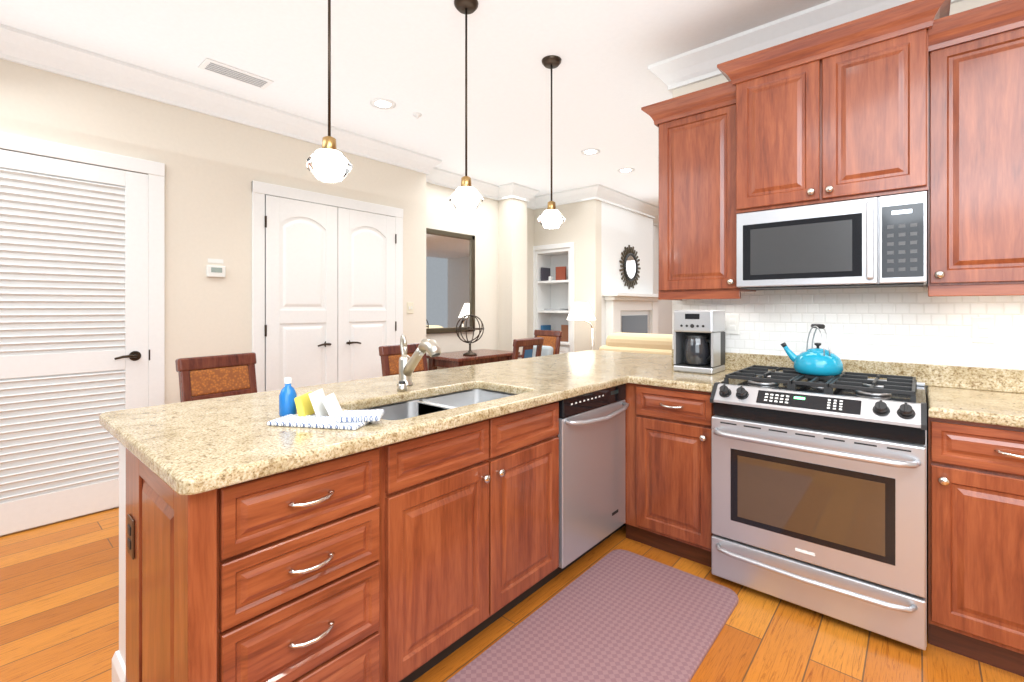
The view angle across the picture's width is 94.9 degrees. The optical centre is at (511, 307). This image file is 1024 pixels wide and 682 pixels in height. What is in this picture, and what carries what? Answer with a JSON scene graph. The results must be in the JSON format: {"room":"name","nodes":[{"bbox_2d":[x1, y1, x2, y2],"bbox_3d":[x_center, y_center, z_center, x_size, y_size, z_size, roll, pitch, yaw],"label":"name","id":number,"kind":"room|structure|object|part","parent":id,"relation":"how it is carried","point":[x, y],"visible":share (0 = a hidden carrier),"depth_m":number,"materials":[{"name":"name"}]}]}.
{"room":"kitchen","nodes":[
{"label":"kitchen","id":0,"kind":"room"},
{"bbox_2d":[0,59,425,535],"bbox_3d":[-2.626,-0.132,3.241,0.450,2.820,4.770,0,0,41],"label":"wall","id":1,"kind":"structure","parent":0,"point":[215,167],"depth_m":3.37,"materials":[{"name":"paint"}]},
{"bbox_2d":[0,132,164,535],"bbox_3d":[-2.662,0.150,2.796,0.082,2.255,0.990,0,0,41],"label":"door","id":2,"kind":"structure","parent":1,"relation":"attached to","point":[82,297],"depth_m":2.84,"materials":[{"name":"white wood"}]},
{"bbox_2d":[206,258,225,277],"bbox_3d":[-2.155,-0.289,3.422,0.028,0.135,0.120,0,0,41],"label":"thermostat","id":3,"kind":"object","parent":1,"relation":"attached to","point":[215,271],"visible":1,"depth_m":3.41,"materials":[{"name":"white plastic"}]},
{"bbox_2d":[0,24,443,179],"bbox_3d":[-2.379,-1.467,3.103,0.125,0.150,4.885,0,0,41],"label":"crown molding","id":4,"kind":"structure","parent":1,"relation":"attached to","point":[32,50],"depth_m":3.23,"materials":[{"name":"white wood"}]},
{"bbox_2d":[252,180,402,391],"bbox_3d":[-1.518,0.150,4.114,0.081,2.255,1.390,0,0,41],"label":"double door","id":5,"kind":"structure","parent":1,"relation":"attached to","point":[327,289],"depth_m":4.01,"materials":[{"name":"white wood"}]},
{"bbox_2d":[407,302,413,313],"bbox_3d":[-1.024,0.001,4.738,0.012,0.115,0.080,0,0,41],"label":"switch plate","id":6,"kind":"object","parent":1,"relation":"attached to","point":[410,307],"visible":1,"depth_m":4.74,"materials":[{"name":"white plastic"}]},
{"bbox_2d":[0,0,830,214],"bbox_3d":[1.103,-1.567,4.529,10.200,0.050,11.600,0,0,41],"label":"ceiling","id":7,"kind":"structure","parent":0,"point":[407,57],"depth_m":2.92,"materials":[{"name":"white paint"}]},
{"bbox_2d":[198,58,273,89],"bbox_3d":[-1.815,-1.536,3.101,0.170,0.012,0.400,0,0,41],"label":"ceiling vent","id":8,"kind":"object","parent":7,"relation":"in","point":[224,70],"visible":1,"depth_m":3.08,"materials":[{"name":"white metal"}]},
{"bbox_2d":[306,0,351,182],"bbox_3d":[-0.710,-1.017,1.826,0.176,1.050,0.176,0,0,41],"label":"pendant light","id":9,"kind":"object","parent":7,"relation":"hanging from","point":[328,162],"visible":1,"depth_m":1.80,"materials":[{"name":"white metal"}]},
{"bbox_2d":[370,98,395,109],"bbox_3d":[-0.975,-1.540,3.551,0.190,0.004,0.190,0,0,41],"label":"recessed light","id":10,"kind":"object","parent":7,"relation":"in","point":[382,103],"visible":1,"depth_m":3.54,"materials":[{"name":"white"}]},
{"bbox_2d":[413,112,421,118],"bbox_3d":[-0.755,-1.527,3.744,0.070,0.030,0.070,0,0,41],"label":"smoke detector","id":11,"kind":"object","parent":7,"relation":"attached to","point":[417,115],"visible":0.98,"depth_m":3.73,"materials":[{"name":"white plastic"}]},
{"bbox_2d":[449,0,483,211],"bbox_3d":[-0.232,-1.017,2.377,0.176,1.050,0.176,0,0,41],"label":"pendant light","id":12,"kind":"object","parent":7,"relation":"hanging from","point":[465,196],"visible":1,"depth_m":2.35,"materials":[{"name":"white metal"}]},
{"bbox_2d":[504,183,539,203],"bbox_3d":[0.133,-1.467,6.031,0.145,0.150,0.530,0,0,41],"label":"crown molding","id":13,"kind":"structure","parent":7,"relation":"attached to","point":[511,190],"depth_m":5.99,"materials":[{"name":"white wood"}]},
{"bbox_2d":[537,55,564,228],"bbox_3d":[0.246,-1.017,2.929,0.176,1.050,0.176,0,0,41],"label":"pendant light","id":14,"kind":"object","parent":7,"relation":"hanging from","point":[551,217],"visible":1,"depth_m":2.90,"materials":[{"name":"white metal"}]},
{"bbox_2d":[581,148,599,154],"bbox_3d":[0.776,-1.540,4.640,0.190,0.004,0.190,0,0,41],"label":"recessed light","id":15,"kind":"object","parent":7,"relation":"in","point":[591,151],"visible":1,"depth_m":4.63,"materials":[{"name":"white"}]},
{"bbox_2d":[617,168,634,172],"bbox_3d":[1.278,-1.540,5.264,0.190,0.004,0.190,0,0,41],"label":"recessed light","id":16,"kind":"object","parent":7,"relation":"in","point":[624,170],"visible":1,"depth_m":5.26,"materials":[{"name":"white"}]},
{"bbox_2d":[426,182,533,368],"bbox_3d":[-0.448,-0.132,5.919,0.235,2.820,2.130,0,0,41],"label":"wall","id":17,"kind":"structure","parent":0,"point":[479,223],"depth_m":5.62,"materials":[{"name":"paint"}]},
{"bbox_3d":[-0.749,-0.297,5.419,0.035,1.170,0.880,0,0,41],"label":"dining room mirror","id":18,"kind":"part","parent":17,"relation":"part of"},
{"bbox_2d":[426,170,503,200],"bbox_3d":[-0.586,-1.467,5.542,0.120,0.150,1.380,0,0,41],"label":"crown molding","id":19,"kind":"structure","parent":17,"relation":"attached to","point":[451,180],"depth_m":5.66,"materials":[{"name":"white wood"}]},
{"bbox_2d":[0,507,1023,681],"bbox_3d":[1.103,1.303,4.529,10.200,0.050,11.600,0,0,41],"label":"floor","id":20,"kind":"structure","parent":0,"point":[59,601],"depth_m":1.85,"materials":[{"name":"brown wood"}]},
{"bbox_2d":[175,352,256,401],"bbox_3d":[-1.549,0.779,2.667,0.511,0.998,0.434,0,0,32],"label":"bar chair","id":21,"kind":"object","parent":20,"relation":"on","point":[207,377],"visible":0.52,"depth_m":2.74,"materials":[{"name":"brown wood"}]},
{"bbox_2d":[379,343,427,375],"bbox_3d":[-0.656,0.779,3.484,0.511,0.998,0.434,0,0,38],"label":"bar chair","id":22,"kind":"object","parent":20,"relation":"on","point":[390,355],"visible":0.19,"depth_m":3.51,"materials":[{"name":"brown wood"}]},
{"bbox_2d":[426,349,519,370],"bbox_3d":[-0.448,0.893,5.258,0.600,0.770,0.970,0,0,41],"label":"dining table","id":23,"kind":"object","parent":20,"relation":"on","point":[454,359],"visible":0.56,"depth_m":5.05,"materials":[{"name":"brown wood"}]},
{"bbox_2d":[456,314,483,355],"bbox_3d":[-0.452,0.289,5.056,0.312,0.436,0.312,0,0,41],"label":"armillary","id":24,"kind":"object","parent":23,"relation":"on","point":[469,352],"visible":1,"depth_m":5.03,"materials":[{"name":"brown metal"}]},
{"bbox_2d":[512,337,543,359],"bbox_3d":[-0.013,0.790,4.834,0.533,0.976,0.434,0,0,41],"label":"dining chair","id":25,"kind":"object","parent":20,"relation":"on","point":[527,344],"visible":0.23,"depth_m":4.65,"materials":[{"name":"brown wood"}]},
{"bbox_2d":[518,330,561,357],"bbox_3d":[0.279,0.780,5.756,0.536,0.996,0.434,0,0,-44],"label":"dining chair","id":26,"kind":"object","parent":20,"relation":"on","point":[551,342],"visible":0.25,"depth_m":5.81,"materials":[{"name":"brown wood"}]},
{"bbox_2d":[533,242,573,353],"bbox_3d":[0.652,0.203,6.574,0.720,2.150,0.376,0,0,41],"label":"bookshelf","id":27,"kind":"object","parent":20,"relation":"on","point":[553,283],"visible":0.46,"depth_m":6.65,"materials":[{"name":"white wood"}]},
{"bbox_2d":[446,549,738,681],"bbox_3d":[0.183,1.270,1.588,0.620,0.016,1.850,0,0,41],"label":"floor mat","id":28,"kind":"object","parent":20,"relation":"on","point":[618,615],"visible":0.94,"depth_m":1.84,"materials":[{"name":"fabric"}]},
{"bbox_2d":[602,292,661,338],"bbox_3d":[1.780,0.538,6.668,0.220,1.480,1.580,0,0,41],"label":"fireplace","id":29,"kind":"object","parent":20,"relation":"on","point":[626,312],"visible":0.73,"depth_m":6.54,"materials":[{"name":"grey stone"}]},
{"bbox_2d":[599,332,671,354],"bbox_3d":[2.094,0.778,4.855,2.230,1.000,0.950,0,0,41],"label":"sofa","id":30,"kind":"object","parent":20,"relation":"on","point":[647,343],"visible":0.15,"depth_m":4.94,"materials":[{"name":"fabric"}]},
{"bbox_2d":[615,388,713,567],"bbox_3d":[0.977,0.840,2.633,0.492,0.876,0.628,0,0,41],"label":"base cabinet","id":31,"kind":"object","parent":20,"relation":"on","point":[668,457],"depth_m":2.37,"materials":[{"name":"brown wood"}]},
{"bbox_2d":[99,350,738,579],"bbox_3d":[0.160,0.400,2.400,1.422,0.157,3.254,0,0,41],"label":"countertop","id":32,"kind":"structure","parent":31,"relation":"on","point":[281,498],"depth_m":1.47,"materials":[{"name":"beige stone"}]},
{"bbox_2d":[267,377,383,429],"bbox_3d":[-0.602,0.298,1.506,0.375,0.130,0.290,0,0,41],"label":"supplies","id":33,"kind":"object","parent":32,"relation":"on","point":[319,404],"visible":1,"depth_m":1.51,"materials":[{"name":"white paper"}]},
{"bbox_3d":[-0.482,0.342,2.065,0.044,0.042,0.044,0,0,41],"label":"air gap cap","id":34,"kind":"part","parent":32,"relation":"part of","materials":[{"name":"silver metal"}]},
{"bbox_2d":[397,334,440,385],"bbox_3d":[-0.426,0.244,2.149,0.282,0.238,0.076,0,0,41],"label":"faucet","id":35,"kind":"object","parent":32,"relation":"on","point":[408,364],"visible":0.88,"depth_m":2.17,"materials":[{"name":"silver metal"}]},
{"bbox_2d":[361,389,516,419],"bbox_3d":[-0.279,0.508,1.929,0.395,0.210,0.780,0,0,41],"label":"sink","id":36,"kind":"object","parent":32,"relation":"in","point":[409,409],"visible":0.08,"depth_m":2.04,"materials":[{"name":"silver metal"}]},
{"bbox_2d":[558,384,628,568],"bbox_3d":[0.434,0.786,2.310,0.090,0.760,0.596,0,0,41],"label":"dishwasher","id":37,"kind":"object","parent":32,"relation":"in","point":[591,435],"visible":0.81,"depth_m":2.27,"materials":[{"name":"silver metal"}]},
{"bbox_2d":[673,310,724,373],"bbox_3d":[1.078,0.188,2.706,0.220,0.350,0.228,0,0,41],"label":"coffee maker","id":38,"kind":"object","parent":32,"relation":"on","point":[699,341],"visible":1,"depth_m":2.63,"materials":[{"name":"silver metal"}]},
{"bbox_2d":[710,365,926,649],"bbox_3d":[1.399,0.789,2.160,0.756,0.938,0.733,0,0,41],"label":"range","id":39,"kind":"object","parent":20,"relation":"on","point":[819,494],"visible":0.96,"depth_m":1.91,"materials":[{"name":"silver metal"}]},
{"bbox_2d":[780,324,843,375],"bbox_3d":[1.456,0.199,2.289,0.261,0.241,0.204,0,0,41],"label":"kettle","id":40,"kind":"object","parent":39,"relation":"on","point":[817,361],"visible":1,"depth_m":2.21,"materials":[{"name":"blue metal"}]},
{"bbox_2d":[927,420,1023,676],"bbox_3d":[1.916,0.840,1.819,0.462,0.876,0.628,0,0,41],"label":"base cabinet","id":41,"kind":"object","parent":20,"relation":"on","point":[975,472],"depth_m":1.66,"materials":[{"name":"brown wood"}]},
{"bbox_2d":[927,384,1023,427],"bbox_3d":[2.092,0.383,1.655,0.942,0.038,0.642,0,0,41],"label":"countertop","id":42,"kind":"structure","parent":41,"relation":"on","point":[965,405],"depth_m":1.73,"materials":[{"name":"beige stone"}]},
{"bbox_3d":[0.949,0.963,5.694,0.480,0.630,0.480,0,0,41],"label":"side table","id":43,"kind":"object","parent":20,"relation":"on","visible":0},
{"bbox_2d":[567,302,595,349],"bbox_3d":[0.872,0.290,5.762,0.415,0.715,0.360,0,0,41],"label":"table lamp","id":44,"kind":"object","parent":43,"relation":"on","point":[581,311],"visible":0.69,"depth_m":5.67,"materials":[{"name":"white fabric"}]},
{"bbox_2d":[498,198,526,358],"bbox_3d":[0.010,-0.132,6.138,0.240,2.820,0.300,0,0,41],"label":"column","id":45,"kind":"structure","parent":0,"point":[512,269],"depth_m":6.04,"materials":[{"name":"paint"}]},
{"bbox_2d":[534,199,600,351],"bbox_3d":[0.742,-0.132,6.555,1.200,2.820,0.390,0,0,41],"label":"wall","id":46,"kind":"structure","parent":0,"point":[580,227],"depth_m":6.13,"materials":[{"name":"paint"}]},
{"bbox_2d":[527,204,535,207],"bbox_3d":[0.171,-1.467,6.415,0.120,0.150,0.330,0,0,41],"label":"crown molding","id":47,"kind":"structure","parent":46,"relation":"attached to","point":[528,205],"depth_m":6.57,"materials":[{"name":"white wood"}]},
{"bbox_2d":[529,186,587,209],"bbox_3d":[0.649,-1.467,6.303,0.990,0.150,0.115,0,0,41],"label":"crown molding","id":48,"kind":"structure","parent":46,"relation":"attached to","point":[578,194],"depth_m":6.24,"materials":[{"name":"white wood"}]},
{"bbox_2d":[601,201,671,345],"bbox_3d":[2.505,-0.132,7.979,0.400,2.820,4.550,0,0,41],"label":"wall","id":49,"kind":"structure","parent":0,"point":[621,228],"depth_m":6.72,"materials":[{"name":"white paint"}]},
{"bbox_2d":[588,184,658,219],"bbox_3d":[1.671,-1.467,6.630,0.125,0.150,1.950,0,0,41],"label":"crown molding","id":50,"kind":"structure","parent":49,"relation":"attached to","point":[599,192],"depth_m":6.42,"materials":[{"name":"white wood"}]},
{"bbox_2d":[619,245,640,288],"bbox_3d":[1.700,-0.582,6.714,0.034,0.629,0.626,0,0,41],"label":"sunburst mirror","id":51,"kind":"object","parent":49,"relation":"attached to","point":[630,265],"visible":0.98,"depth_m":6.69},
{"bbox_2d":[653,220,658,226],"bbox_3d":[2.994,-1.467,8.527,0.120,0.150,2.880,0,0,41],"label":"crown molding","id":52,"kind":"structure","parent":49,"relation":"attached to","point":[655,222],"depth_m":7.91,"materials":[{"name":"white wood"}]},
{"bbox_2d":[673,0,999,402],"bbox_3d":[2.649,-0.132,1.701,4.160,2.820,0.150,0,0,41],"label":"wall","id":53,"kind":"structure","parent":0,"point":[960,6],"depth_m":2.80,"materials":[{"name":"paint"}]},
{"bbox_2d":[655,84,758,295],"bbox_3d":[1.117,-0.622,2.696,0.440,1.060,0.348,0,0,41],"label":"upper cabinet","id":54,"kind":"object","parent":53,"relation":"attached to","point":[698,229],"depth_m":2.56,"materials":[{"name":"brown wood"}]},
{"bbox_2d":[731,32,822,215],"bbox_3d":[1.398,-0.851,2.406,0.365,0.743,0.418,0,0,41],"label":"upper cabinet","id":55,"kind":"object","parent":53,"relation":"attached to","point":[777,93],"depth_m":2.24,"materials":[{"name":"brown wood"}]},
{"bbox_2d":[648,0,961,93],"bbox_3d":[2.526,-1.467,1.646,4.275,0.150,0.135,0,0,41],"label":"crown molding","id":56,"kind":"structure","parent":53,"relation":"attached to","point":[699,64],"depth_m":2.60,"materials":[{"name":"white wood"}]},
{"bbox_2d":[671,348,1023,391],"bbox_3d":[1.836,0.314,2.288,2.158,0.100,0.021,0,0,41],"label":"backsplash","id":57,"kind":"structure","parent":53,"relation":"attached to","point":[941,375],"depth_m":2.19,"materials":[{"name":"beige stone"}]},
{"bbox_2d":[823,0,934,202],"bbox_3d":[1.674,-0.851,2.167,0.365,0.743,0.418,0,0,41],"label":"upper cabinet","id":58,"kind":"object","parent":53,"relation":"attached to","point":[879,71],"depth_m":1.99,"materials":[{"name":"brown wood"}]},
{"bbox_2d":[737,191,926,289],"bbox_3d":[1.530,-0.286,2.280,0.722,0.377,0.433,0,0,41],"label":"microwave","id":59,"kind":"object","parent":58,"relation":"attached to","point":[877,242],"visible":0.98,"depth_m":2.10,"materials":[{"name":"silver metal"}]},
{"bbox_2d":[923,0,1023,291],"bbox_3d":[2.012,-0.622,1.920,0.470,1.060,0.348,0,0,41],"label":"upper cabinet","id":60,"kind":"object","parent":53,"relation":"attached to","point":[975,214],"depth_m":1.84,"materials":[{"name":"brown wood"}]}
]}

